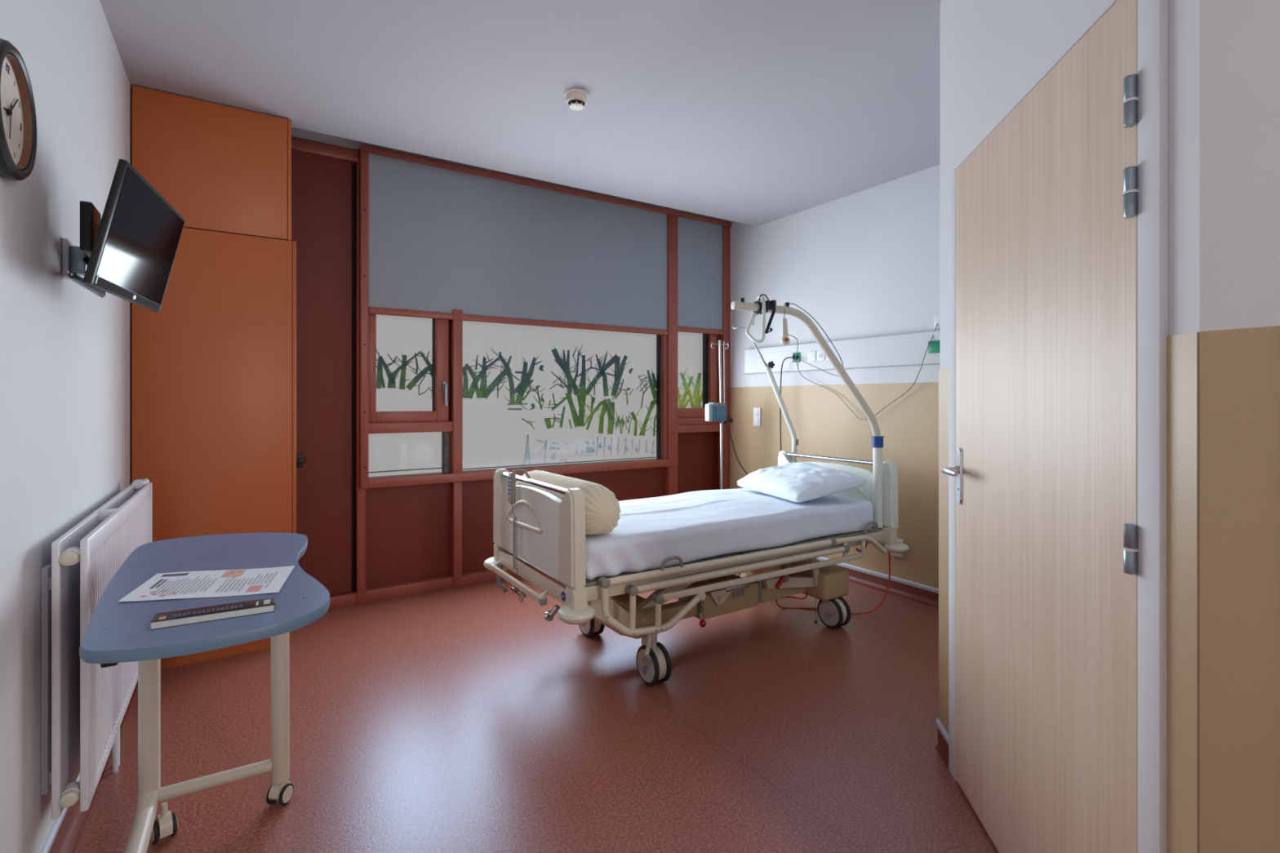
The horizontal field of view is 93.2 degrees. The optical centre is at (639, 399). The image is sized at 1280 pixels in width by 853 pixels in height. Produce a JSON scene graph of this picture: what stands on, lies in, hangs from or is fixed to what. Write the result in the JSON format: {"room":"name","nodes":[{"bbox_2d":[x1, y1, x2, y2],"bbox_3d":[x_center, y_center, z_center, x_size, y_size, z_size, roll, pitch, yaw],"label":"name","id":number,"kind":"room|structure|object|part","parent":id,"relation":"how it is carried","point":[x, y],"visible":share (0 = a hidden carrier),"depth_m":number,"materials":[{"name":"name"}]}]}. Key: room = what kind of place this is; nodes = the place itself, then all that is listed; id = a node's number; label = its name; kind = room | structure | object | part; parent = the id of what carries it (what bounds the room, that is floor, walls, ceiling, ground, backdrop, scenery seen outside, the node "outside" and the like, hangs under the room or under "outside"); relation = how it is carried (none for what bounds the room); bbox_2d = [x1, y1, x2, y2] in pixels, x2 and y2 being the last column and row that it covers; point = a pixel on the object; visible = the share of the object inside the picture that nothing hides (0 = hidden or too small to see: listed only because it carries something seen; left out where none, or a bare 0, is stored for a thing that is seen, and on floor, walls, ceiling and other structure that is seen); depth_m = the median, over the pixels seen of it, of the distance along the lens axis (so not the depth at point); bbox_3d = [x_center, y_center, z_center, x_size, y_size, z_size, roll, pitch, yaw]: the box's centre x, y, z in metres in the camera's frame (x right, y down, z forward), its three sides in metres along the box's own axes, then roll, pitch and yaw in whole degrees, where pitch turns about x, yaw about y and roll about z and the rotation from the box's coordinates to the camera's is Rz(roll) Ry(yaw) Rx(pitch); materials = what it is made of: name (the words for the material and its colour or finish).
{"room":"hospital room","nodes":[
{"label":"hospital room","id":0,"kind":"room"},
{"bbox_2d":[0,0,131,852],"bbox_3d":[-1.152,-0.141,0.860,0.100,2.835,5.900,0,0,-33],"label":"wall","id":1,"kind":"structure","parent":0,"point":[65,348],"depth_m":1.60,"materials":[{"name":"white paint"}]},
{"bbox_2d":[0,38,36,180],"bbox_3d":[-1.364,-0.623,1.307,0.034,0.286,0.286,0,0,-33],"label":"wall clock","id":2,"kind":"object","parent":1,"relation":"attached to","point":[18,121],"visible":1,"depth_m":1.34,"materials":[{"name":"black plastic"}]},
{"bbox_2d":[62,238,105,297],"bbox_3d":[-1.564,-0.371,1.746,0.334,0.194,0.103,0,0,30],"label":"wall bracket","id":3,"kind":"object","parent":1,"relation":"attached to","point":[74,261],"depth_m":1.77,"materials":[{"name":"grey metal"}]},
{"bbox_3d":[-1.688,-0.413,1.785,0.013,0.110,0.085,0,0,-33],"label":"wall plate","id":4,"kind":"part","parent":3,"relation":"part of","materials":[{"name":"white plastic"}]},
{"bbox_3d":[-1.565,-0.429,1.776,0.200,0.058,0.039,0,0,19],"label":"arm","id":5,"kind":"part","parent":3,"relation":"part of","materials":[{"name":"black plastic"}]},
{"bbox_2d":[80,200,101,257],"bbox_3d":[-1.569,-0.475,1.730,0.038,0.135,0.193,0,0,-39],"label":"box","id":6,"kind":"object","parent":3,"relation":"attached to","point":[90,216],"visible":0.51,"depth_m":1.65,"materials":[{"name":"black plastic"}]},
{"bbox_2d":[83,159,185,312],"bbox_3d":[-1.438,-0.444,1.744,0.088,0.318,0.544,0,0,-24],"label":"television","id":7,"kind":"object","parent":3,"relation":"attached to","point":[131,259],"visible":1,"depth_m":1.66,"materials":[{"name":"black plastic"}]},
{"bbox_2d":[40,680,137,852],"bbox_3d":[-0.902,1.224,0.606,0.042,0.106,5.200,0,0,-33],"label":"baseboard","id":8,"kind":"structure","parent":1,"relation":"attached to","point":[64,836],"depth_m":1.76,"materials":[{"name":"red plastic"}]},
{"bbox_2d":[40,478,152,820],"bbox_3d":[-1.816,0.807,2.068,0.107,0.939,1.299,0,0,-33],"label":"panel radiator","id":9,"kind":"object","parent":1,"relation":"attached to","point":[84,705],"visible":0.75,"depth_m":1.61,"materials":[{"name":"white metal"}]},
{"bbox_3d":[-1.782,0.711,2.094,0.017,0.703,1.285,0,0,-33],"label":"panel","id":10,"kind":"part","parent":9,"relation":"part of","materials":[{"name":"white metal"}]},
{"bbox_2d":[291,126,731,609],"bbox_3d":[-0.955,-0.173,4.350,4.045,2.900,0.270,0,0,-33],"label":"wall window","id":11,"kind":"structure","parent":1,"relation":"in","point":[420,533],"depth_m":4.11,"materials":[{"name":"red wood"}]},
{"bbox_2d":[291,136,358,595],"bbox_3d":[-1.935,-0.178,3.690,0.392,2.760,0.105,0,0,-33],"label":"door","id":12,"kind":"structure","parent":11,"relation":"attached to","point":[323,174],"depth_m":3.71,"materials":[{"name":"red wood"}]},
{"bbox_3d":[-2.047,0.367,3.632,0.038,0.080,0.010,0,0,-33],"label":"handle plate","id":13,"kind":"part","parent":12,"relation":"part of","materials":[{"name":"black plastic"}]},
{"bbox_3d":[-2.023,0.362,3.607,0.045,0.030,0.062,0,0,-33],"label":"lever","id":14,"kind":"part","parent":12,"relation":"part of","materials":[{"name":"black plastic"}]},
{"bbox_3d":[-1.939,-1.520,3.696,0.392,0.075,0.090,0,0,-33],"label":"frame","id":15,"kind":"part","parent":12,"relation":"part of","materials":[{"name":"red wood"}]},
{"bbox_3d":[-1.764,-0.143,3.812,0.049,2.840,0.088,0,0,-33],"label":"post","id":16,"kind":"part","parent":11,"relation":"part of","materials":[{"name":"red wood"}]},
{"bbox_3d":[-1.532,0.862,4.003,0.550,0.690,0.020,0,0,-33],"label":"spandrel panel","id":17,"kind":"part","parent":11,"relation":"part of","materials":[{"name":"red wood"}]},
{"bbox_2d":[368,314,448,422],"bbox_3d":[-1.502,-0.239,3.931,0.499,0.768,0.154,0,0,-33],"label":"window","id":18,"kind":"structure","parent":11,"relation":"attached to","point":[409,356],"depth_m":3.98,"materials":[{"name":"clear glass"}]},
{"bbox_3d":[-1.300,-0.078,4.022,0.024,0.090,0.012,0,0,-33],"label":"handle plate","id":19,"kind":"part","parent":18,"relation":"part of","materials":[{"name":"metal"}]},
{"bbox_3d":[-1.287,-0.035,4.003,0.020,0.153,0.039,0,0,-33],"label":"lever","id":20,"kind":"part","parent":18,"relation":"part of","materials":[{"name":"metal"}]},
{"bbox_2d":[368,421,453,476],"bbox_3d":[-1.491,0.319,3.958,0.551,0.347,0.140,0,0,-33],"label":"window","id":21,"kind":"structure","parent":11,"relation":"attached to","point":[402,448],"depth_m":3.97,"materials":[{"name":"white glass"}]},
{"bbox_3d":[-0.671,1.240,4.523,3.380,0.075,0.070,0,0,-33],"label":"rail","id":22,"kind":"part","parent":11,"relation":"part of","materials":[{"name":"red wood"}]},
{"bbox_3d":[-1.259,0.897,4.141,0.057,0.760,0.088,0,0,-33],"label":"post","id":23,"kind":"part","parent":11,"relation":"part of","materials":[{"name":"red wood"}]},
{"bbox_2d":[368,152,667,335],"bbox_3d":[-0.730,-1.035,4.380,2.283,1.000,0.029,0,0,-33],"label":"roller blind","id":24,"kind":"object","parent":11,"relation":"attached to","point":[442,241],"visible":1,"depth_m":4.25,"materials":[{"name":"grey fabric"}]},
{"bbox_3d":[-0.762,0.520,4.429,2.287,0.057,0.150,0,0,-33],"label":"sill rail","id":25,"kind":"part","parent":11,"relation":"part of","materials":[{"name":"red wood"}]},
{"bbox_3d":[-0.493,-1.552,4.592,3.007,0.034,0.170,0,0,-33],"label":"head rail","id":26,"kind":"part","parent":11,"relation":"part of","materials":[{"name":"red wood"}]},
{"bbox_2d":[448,309,666,473],"bbox_3d":[-0.534,-0.051,4.577,1.791,1.105,0.150,0,0,-33],"label":"window","id":27,"kind":"structure","parent":11,"relation":"attached to","point":[520,395],"depth_m":4.55,"materials":[{"name":"clear glass"}]},
{"bbox_3d":[-0.528,0.862,4.659,1.735,0.690,0.020,0,0,-33],"label":"spandrel panel","id":28,"kind":"part","parent":11,"relation":"part of","materials":[{"name":"red wood"}]},
{"bbox_3d":[0.257,-0.143,5.130,0.094,2.840,0.088,0,0,-33],"label":"post","id":29,"kind":"part","parent":11,"relation":"part of","materials":[{"name":"red wood"}]},
{"bbox_3d":[0.501,0.717,5.330,0.534,0.980,0.020,0,0,-33],"label":"spandrel panel","id":30,"kind":"part","parent":11,"relation":"part of","materials":[{"name":"red wood"}]},
{"bbox_2d":[677,331,719,425],"bbox_3d":[0.483,-0.203,5.253,0.508,0.840,0.130,0,0,-33],"label":"window","id":31,"kind":"structure","parent":11,"relation":"attached to","point":[698,363],"depth_m":5.29,"materials":[{"name":"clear glass"}]},
{"bbox_2d":[677,216,723,334],"bbox_3d":[0.519,-1.054,5.196,0.500,0.962,0.029,0,0,-33],"label":"roller blind","id":32,"kind":"object","parent":11,"relation":"attached to","point":[700,243],"visible":1,"depth_m":5.19,"materials":[{"name":"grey fabric"}]},
{"bbox_3d":[0.489,0.246,5.245,0.508,0.062,0.150,0,0,-33],"label":"sill rail","id":33,"kind":"part","parent":11,"relation":"part of","materials":[{"name":"red wood"}]},
{"bbox_3d":[0.729,-0.143,5.439,0.034,2.840,0.088,0,0,-33],"label":"post","id":34,"kind":"part","parent":11,"relation":"part of","materials":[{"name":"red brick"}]},
{"bbox_2d":[99,0,941,226],"bbox_3d":[0.769,-1.533,1.708,4.245,0.150,5.420,0,0,-33],"label":"ceiling","id":35,"kind":"structure","parent":0,"point":[755,113],"depth_m":2.75,"materials":[{"name":"white paint"}]},
{"bbox_2d":[564,88,588,111],"bbox_3d":[-0.303,-1.425,2.889,0.112,0.066,0.112,0,0,-33],"label":"smoke detector","id":36,"kind":"object","parent":35,"relation":"attached to","point":[576,99],"visible":1,"depth_m":2.86,"materials":[{"name":"white plastic"}]},
{"bbox_2d":[75,573,998,852],"bbox_3d":[0.611,1.327,1.951,4.245,0.100,6.000,0,0,-33],"label":"floor","id":37,"kind":"structure","parent":0,"point":[465,719],"depth_m":2.30,"materials":[{"name":"red plastic"}]},
{"bbox_2d":[79,532,329,852],"bbox_3d":[-1.047,0.850,1.492,0.444,0.854,1.018,0,0,-33],"label":"table","id":38,"kind":"object","parent":37,"relation":"on","point":[117,632],"visible":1,"depth_m":1.58,"materials":[{"name":"blue laminate"}]},
{"bbox_3d":[-1.416,0.804,1.745,0.051,0.716,0.051,0,0,-33],"label":"leg","id":39,"kind":"part","parent":38,"relation":"part of","materials":[{"name":"beige metal"}]},
{"bbox_2d":[118,565,294,601],"bbox_3d":[-0.982,0.422,1.397,0.342,0.003,0.224,0,0,-12],"label":"printed sheet","id":40,"kind":"object","parent":38,"relation":"on","point":[224,583],"visible":1,"depth_m":1.38,"materials":[{"name":"white paper"}]},
{"bbox_2d":[160,573,189,577],"bbox_3d":[-1.119,0.421,1.455,0.058,0.001,0.020,0,0,-12],"label":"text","id":41,"kind":"object","parent":40,"relation":"on","point":[165,575],"depth_m":1.45},
{"bbox_2d":[221,569,245,577],"bbox_3d":[-0.989,0.422,1.472,0.042,0.001,0.068,0,0,-22],"label":"picture","id":42,"kind":"object","parent":40,"relation":"on","point":[224,573],"depth_m":1.47},
{"bbox_2d":[245,585,262,591],"bbox_3d":[-0.863,0.422,1.354,0.027,0.001,0.050,0,0,-22],"label":"picture","id":43,"kind":"object","parent":40,"relation":"on","point":[248,588],"depth_m":1.35},
{"bbox_2d":[150,597,275,630],"bbox_3d":[-0.829,0.417,1.184,0.197,0.015,0.052,0,0,-30],"label":"book","id":44,"kind":"object","parent":38,"relation":"on","point":[194,615],"visible":1,"depth_m":1.17,"materials":[{"name":"white paper"}]},
{"bbox_3d":[-1.139,0.824,1.914,0.051,0.756,0.051,0,0,-33],"label":"leg","id":45,"kind":"part","parent":38,"relation":"part of","materials":[{"name":"beige metal"}]},
{"bbox_2d":[131,84,296,669],"bbox_3d":[-2.236,-0.088,3.223,0.666,2.730,0.627,0,0,-33],"label":"wardrobe","id":46,"kind":"object","parent":37,"relation":"on","point":[214,371],"visible":0.62,"depth_m":2.96,"materials":[{"name":"orange wood"}]},
{"bbox_3d":[-2.087,-1.140,2.963,0.620,0.622,0.020,0,0,-33],"label":"door","id":47,"kind":"part","parent":46,"relation":"part of","materials":[{"name":"orange wood"}]},
{"bbox_3d":[-2.076,0.177,2.966,0.641,2.000,0.022,0,0,-33],"label":"door","id":48,"kind":"part","parent":46,"relation":"part of","materials":[{"name":"orange wood"}]},
{"bbox_3d":[-1.947,-1.139,3.334,0.016,0.624,0.488,0,0,-33],"label":"panel","id":49,"kind":"part","parent":46,"relation":"part of","materials":[{"name":"orange wood"}]},
{"bbox_3d":[-1.928,0.177,3.344,0.017,2.000,0.492,0,0,-33],"label":"panel","id":50,"kind":"part","parent":46,"relation":"part of","materials":[{"name":"orange wood"}]},
{"bbox_2d":[483,450,909,685],"bbox_3d":[0.379,0.816,3.334,2.232,0.921,1.030,0,0,-33],"label":"hospital bed","id":51,"kind":"object","parent":37,"relation":"on","point":[551,530],"visible":0.78,"depth_m":2.83,"materials":[{"name":"beige plastic"}]},
{"bbox_3d":[-0.713,0.812,3.123,0.068,0.130,0.068,0,0,-33],"label":"corner post","id":52,"kind":"part","parent":51,"relation":"part of","materials":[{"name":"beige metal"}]},
{"bbox_3d":[-0.700,0.551,3.095,0.064,0.391,0.138,0,0,-33],"label":"post","id":53,"kind":"part","parent":51,"relation":"part of","materials":[{"name":"beige plastic"}]},
{"bbox_2d":[507,469,530,573],"bbox_3d":[-0.570,0.572,2.869,0.105,0.490,0.063,0,0,-33],"label":"bed remote control","id":54,"kind":"object","parent":51,"relation":"hanging from","point":[511,476],"visible":1,"depth_m":2.83,"materials":[{"name":"grey plastic"}]},
{"bbox_3d":[-0.604,0.417,2.854,0.024,0.150,0.050,0,0,-33],"label":"casing","id":55,"kind":"part","parent":54,"relation":"part of","materials":[{"name":"grey plastic"}]},
{"bbox_3d":[-0.487,0.577,2.769,0.032,0.340,0.650,0,0,-33],"label":"footboard","id":56,"kind":"part","parent":51,"relation":"part of","materials":[{"name":"beige plastic"}]},
{"bbox_3d":[-0.275,0.551,2.443,0.064,0.391,0.138,0,0,-33],"label":"post","id":57,"kind":"part","parent":51,"relation":"part of","materials":[{"name":"beige plastic"}]},
{"bbox_3d":[-0.254,0.812,2.420,0.068,0.130,0.068,0,0,-33],"label":"corner post","id":58,"kind":"part","parent":51,"relation":"part of","materials":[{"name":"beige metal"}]},
{"bbox_3d":[-0.149,0.952,2.661,0.340,0.250,0.020,0,0,-33],"label":"gusset plate","id":59,"kind":"part","parent":51,"relation":"part of","materials":[{"name":"beige metal"}]},
{"bbox_3d":[0.031,1.137,2.643,0.037,0.037,0.027,0,0,12],"label":"pedal knob","id":60,"kind":"part","parent":51,"relation":"part of","materials":[{"name":"grey plastic"}]},
{"bbox_3d":[0.067,0.880,2.609,0.534,0.257,0.036,0,0,-33],"label":"frame","id":61,"kind":"part","parent":51,"relation":"part of","materials":[{"name":"beige metal"}]},
{"bbox_3d":[0.119,0.907,2.836,0.300,0.160,0.040,0,0,-33],"label":"lift arm","id":62,"kind":"part","parent":51,"relation":"part of","materials":[{"name":"beige metal"}]},
{"bbox_3d":[0.292,1.042,2.818,0.034,0.034,0.034,0,0,-33],"label":"red knob","id":63,"kind":"part","parent":51,"relation":"part of","materials":[{"name":"red plastic"}]},
{"bbox_3d":[0.440,0.755,2.852,1.375,0.045,0.032,0,0,-33],"label":"rail","id":64,"kind":"part","parent":51,"relation":"part of","materials":[{"name":"beige metal"}]},
{"bbox_3d":[0.410,0.977,2.994,0.160,0.070,0.025,0,0,-33],"label":"pivot plate","id":65,"kind":"part","parent":51,"relation":"part of","materials":[{"name":"beige metal"}]},
{"bbox_2d":[585,488,873,579],"bbox_3d":[0.342,0.657,3.310,1.880,0.184,0.857,0,0,-33],"label":"mattress","id":66,"kind":"object","parent":51,"relation":"on","point":[698,525],"visible":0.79,"depth_m":2.99,"materials":[{"name":"white fabric"}]},
{"bbox_2d":[515,470,620,534],"bbox_3d":[-0.373,0.469,2.880,0.249,0.214,0.856,0,0,-33],"label":"bolster","id":67,"kind":"object","parent":66,"relation":"on","point":[602,509],"visible":0.48,"depth_m":2.56,"materials":[{"name":"beige fabric"}]},
{"bbox_2d":[737,462,866,502],"bbox_3d":[0.954,0.480,3.662,0.464,0.177,0.687,0,0,-19],"label":"pillow","id":68,"kind":"object","parent":66,"relation":"on","point":[802,482],"visible":1,"depth_m":3.45,"materials":[{"name":"white fabric"}]},
{"bbox_3d":[0.369,0.795,3.328,1.985,0.060,0.802,0,0,-33],"label":"platform frame","id":69,"kind":"part","parent":51,"relation":"part of","materials":[{"name":"beige metal"}]},
{"bbox_2d":[732,320,798,462],"bbox_3d":[0.889,0.151,4.127,0.508,1.332,0.206,0,0,-33],"label":"pole","id":70,"kind":"object","parent":51,"relation":"attached to","point":[767,366],"visible":0.71,"depth_m":4.17,"materials":[{"name":"beige metal"}]},
{"bbox_3d":[0.791,-0.339,4.063,0.216,0.280,0.013,0,0,-33],"label":"rod","id":71,"kind":"part","parent":70,"relation":"part of","materials":[{"name":"metal"}]},
{"bbox_3d":[0.889,-0.238,4.101,0.052,0.053,0.032,0,0,-33],"label":"star knob","id":72,"kind":"part","parent":70,"relation":"part of","materials":[{"name":"black plastic"}]},
{"bbox_3d":[0.748,0.774,3.081,1.380,0.026,0.020,0,0,-33],"label":"deck edge rail","id":73,"kind":"part","parent":51,"relation":"part of","materials":[{"name":"beige metal"}]},
{"bbox_3d":[0.746,0.965,3.210,0.076,0.073,0.026,0,0,-33],"label":"red lever","id":74,"kind":"part","parent":51,"relation":"part of","materials":[{"name":"plastic"}]},
{"bbox_3d":[1.025,0.551,4.220,0.064,0.391,0.138,0,0,-33],"label":"post","id":75,"kind":"part","parent":51,"relation":"part of","materials":[{"name":"beige plastic"}]},
{"bbox_3d":[0.825,0.992,3.282,0.410,0.100,0.045,0,0,-33],"label":"lift arm","id":76,"kind":"part","parent":51,"relation":"part of","materials":[{"name":"beige metal"}]},
{"bbox_2d":[730,293,884,528],"bbox_3d":[0.963,0.088,3.395,0.979,1.315,0.188,0,0,-19],"label":"pole","id":77,"kind":"object","parent":51,"relation":"attached to","point":[877,439],"depth_m":3.43,"materials":[{"name":"beige metal"}]},
{"bbox_3d":[0.641,-0.438,3.297,0.076,0.264,0.126,0,0,-33],"label":"handle","id":78,"kind":"part","parent":77,"relation":"part of","materials":[{"name":"beige plastic"}]},
{"bbox_3d":[0.659,-0.438,3.291,0.172,0.264,0.082,0,0,36],"label":"grip handle","id":79,"kind":"part","parent":77,"relation":"part of","materials":[{"name":"plastic"}]},
{"bbox_3d":[0.666,-0.551,3.253,0.058,0.036,0.019,0,0,23],"label":"cord","id":80,"kind":"part","parent":77,"relation":"part of","materials":[{"name":"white plastic"}]},
{"bbox_2d":[780,302,844,376],"bbox_3d":[1.138,-0.339,3.931,0.340,0.398,1.371,0,0,17],"label":"handset","id":81,"kind":"object","parent":77,"relation":"hanging from","point":[785,340],"visible":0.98,"depth_m":3.35,"materials":[{"name":"beige plastic"}]},
{"bbox_3d":[0.808,-0.379,3.359,0.050,0.148,0.030,0,0,-3],"label":"casing","id":82,"kind":"part","parent":81,"relation":"part of","materials":[{"name":"beige plastic"}]},
{"bbox_3d":[0.968,1.122,3.330,0.006,0.190,0.003,0,0,-33],"label":"pull chain","id":83,"kind":"part","parent":51,"relation":"part of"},
{"bbox_2d":[775,552,890,614],"bbox_3d":[1.117,1.074,3.616,0.677,0.415,0.322,0,0,-19],"label":"lead","id":84,"kind":"object","parent":51,"relation":"hanging from","point":[887,588],"visible":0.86,"depth_m":3.58,"materials":[{"name":"red rubber"}]},
{"bbox_3d":[1.238,0.577,3.895,0.032,0.340,0.650,0,0,-33],"label":"headboard","id":85,"kind":"part","parent":51,"relation":"part of","materials":[{"name":"beige plastic"}]},
{"bbox_3d":[1.455,0.812,3.535,0.068,0.130,0.068,0,0,-33],"label":"corner post","id":86,"kind":"part","parent":51,"relation":"part of","materials":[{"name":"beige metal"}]},
{"bbox_3d":[1.450,0.551,3.569,0.064,0.391,0.138,0,0,-33],"label":"post","id":87,"kind":"part","parent":51,"relation":"part of","materials":[{"name":"beige plastic"}]},
{"bbox_2d":[711,340,728,489],"bbox_3d":[0.654,0.394,4.968,0.534,1.765,0.510,0,0,-33],"label":"stand","id":88,"kind":"object","parent":37,"relation":"on","point":[719,341],"visible":0.44,"depth_m":4.94,"materials":[{"name":"metal"}]},
{"bbox_3d":[0.691,-0.150,4.953,0.015,0.655,0.008,0,0,-33],"label":"thin rod","id":89,"kind":"part","parent":88,"relation":"part of","materials":[{"name":"metal"}]},
{"bbox_2d":[705,402,747,475],"bbox_3d":[0.883,0.476,4.842,0.714,0.908,0.233,0,0,9],"label":"pump","id":90,"kind":"object","parent":88,"relation":"attached to","point":[714,411],"visible":0.84,"depth_m":4.82,"materials":[{"name":"blue plastic"}]},
{"bbox_3d":[0.622,0.097,4.860,0.140,0.150,0.070,0,0,-33],"label":"casing","id":91,"kind":"part","parent":90,"relation":"part of","materials":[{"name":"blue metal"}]},
{"bbox_3d":[0.638,0.107,4.826,0.080,0.090,0.006,0,0,-33],"label":"panel","id":92,"kind":"part","parent":90,"relation":"part of","materials":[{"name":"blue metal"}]},
{"bbox_2d":[724,164,939,387],"bbox_3d":[1.554,-0.171,4.298,0.100,2.895,3.100,0,0,-33],"label":"wall","id":93,"kind":"structure","parent":0,"point":[865,263],"depth_m":4.33,"materials":[{"name":"white paint"}]},
{"bbox_2d":[729,382,938,588],"bbox_3d":[1.545,0.538,4.215,0.004,1.297,2.851,0,0,-33],"label":"wall panel","id":94,"kind":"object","parent":93,"relation":"attached to","point":[823,424],"depth_m":4.16,"materials":[{"name":"beige plastic"}]},
{"bbox_2d":[753,408,760,426],"bbox_3d":[0.979,0.144,5.063,0.016,0.155,0.080,0,0,-33],"label":"light switch","id":95,"kind":"object","parent":94,"relation":"attached to","point":[757,411],"visible":1,"depth_m":5.05,"materials":[{"name":"white plastic"}]},
{"bbox_2d":[743,329,939,374],"bbox_3d":[1.598,-0.323,4.078,0.064,0.212,2.563,0,0,-33],"label":"panel","id":96,"kind":"object","parent":93,"relation":"attached to","point":[908,348],"visible":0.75,"depth_m":4.19,"materials":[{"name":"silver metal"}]},
{"bbox_2d":[779,355,797,450],"bbox_3d":[1.117,0.253,4.472,0.129,1.197,0.470,0,0,9],"label":"cable","id":97,"kind":"object","parent":96,"relation":"attached to","point":[793,357],"visible":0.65,"depth_m":4.69,"materials":[{"name":"black plastic"}]},
{"bbox_2d":[792,352,799,362],"bbox_3d":[1.200,-0.326,4.641,0.009,0.075,0.070,0,0,-33],"label":"socket","id":98,"kind":"object","parent":96,"relation":"attached to","point":[793,353],"depth_m":4.62,"materials":[{"name":"plastic"}]},
{"bbox_3d":[1.282,-0.326,4.515,0.009,0.075,0.080,0,0,-33],"label":"blank plate","id":99,"kind":"part","parent":96,"relation":"part of","materials":[{"name":"white plastic"}]},
{"bbox_2d":[817,350,825,360],"bbox_3d":[1.330,-0.326,4.442,0.009,0.075,0.075,0,0,-33],"label":"outlet","id":100,"kind":"object","parent":96,"relation":"attached to","point":[820,354],"depth_m":4.44,"materials":[{"name":"white plastic"}]},
{"bbox_2d":[795,323,937,419],"bbox_3d":[1.504,-0.169,4.178,0.073,0.611,1.118,0,0,-33],"label":"lead","id":101,"kind":"object","parent":96,"relation":"attached to","point":[937,323],"visible":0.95,"depth_m":4.00,"materials":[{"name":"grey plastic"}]},
{"bbox_2d":[928,340,939,353],"bbox_3d":[1.810,-0.326,3.707,0.009,0.075,0.090,0,0,-33],"label":"socket","id":102,"kind":"object","parent":96,"relation":"attached to","point":[934,347],"depth_m":3.71,"materials":[{"name":"plastic"}]},
{"bbox_2d":[816,556,938,608],"bbox_3d":[1.530,1.224,4.199,0.042,0.106,2.840,0,0,-33],"label":"baseboard","id":103,"kind":"structure","parent":93,"relation":"attached to","point":[922,593],"depth_m":4.00,"materials":[{"name":"red plastic"}]},
{"bbox_2d":[889,538,903,557],"bbox_3d":[1.682,0.970,3.976,0.026,0.115,0.100,0,0,-33],"label":"wall socket","id":104,"kind":"object","parent":93,"relation":"attached to","point":[900,555],"visible":0.32,"depth_m":3.94,"materials":[{"name":"white plastic"}]},
{"bbox_2d":[933,315,939,328],"bbox_3d":[1.847,-0.480,3.734,0.024,0.085,0.055,0,0,-33],"label":"socket","id":105,"kind":"object","parent":93,"relation":"attached to","point":[936,317],"visible":0.51,"depth_m":3.73,"materials":[{"name":"white plastic"}]},
{"bbox_2d":[939,0,1279,369],"bbox_3d":[2.141,-0.090,1.193,2.310,2.735,2.858,0,0,-33],"label":"wall","id":106,"kind":"structure","parent":0,"point":[1224,55],"depth_m":0.99,"materials":[{"name":"white paint"}]},
{"bbox_2d":[934,718,948,769],"bbox_3d":[1.080,1.224,2.154,0.014,0.106,0.138,0,0,9],"label":"baseboard","id":107,"kind":"structure","parent":106,"relation":"attached to","point":[942,748],"depth_m":2.16,"materials":[{"name":"red plastic"}]},
{"bbox_2d":[941,0,1168,852],"bbox_3d":[0.958,0.227,1.570,0.079,2.100,1.052,0,0,9],"label":"door","id":108,"kind":"structure","parent":106,"relation":"in","point":[1056,470],"depth_m":1.34,"materials":[{"name":"brown wood"}]},
{"bbox_3d":[0.999,0.229,1.931,0.054,0.026,0.135,0,0,18],"label":"lever","id":109,"kind":"part","parent":108,"relation":"part of","materials":[{"name":"metal"}]},
{"bbox_3d":[1.044,0.249,1.975,0.007,0.184,0.034,0,0,9],"label":"handle plate","id":110,"kind":"part","parent":108,"relation":"part of","materials":[{"name":"metal"}]},
{"bbox_2d":[938,331,1199,852],"bbox_3d":[1.000,0.538,1.599,0.004,1.297,1.260,0,0,9],"label":"door frame","id":111,"kind":"structure","parent":106,"relation":"attached to","point":[1183,350],"depth_m":1.02,"materials":[{"name":"beige paint"}]},
{"bbox_2d":[1200,325,1279,852],"bbox_3d":[1.428,0.538,0.169,0.004,1.297,1.922,0,0,-33],"label":"wall panel","id":112,"kind":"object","parent":106,"relation":"attached to","point":[1240,368],"depth_m":0.93,"materials":[{"name":"beige plastic"}]}
]}

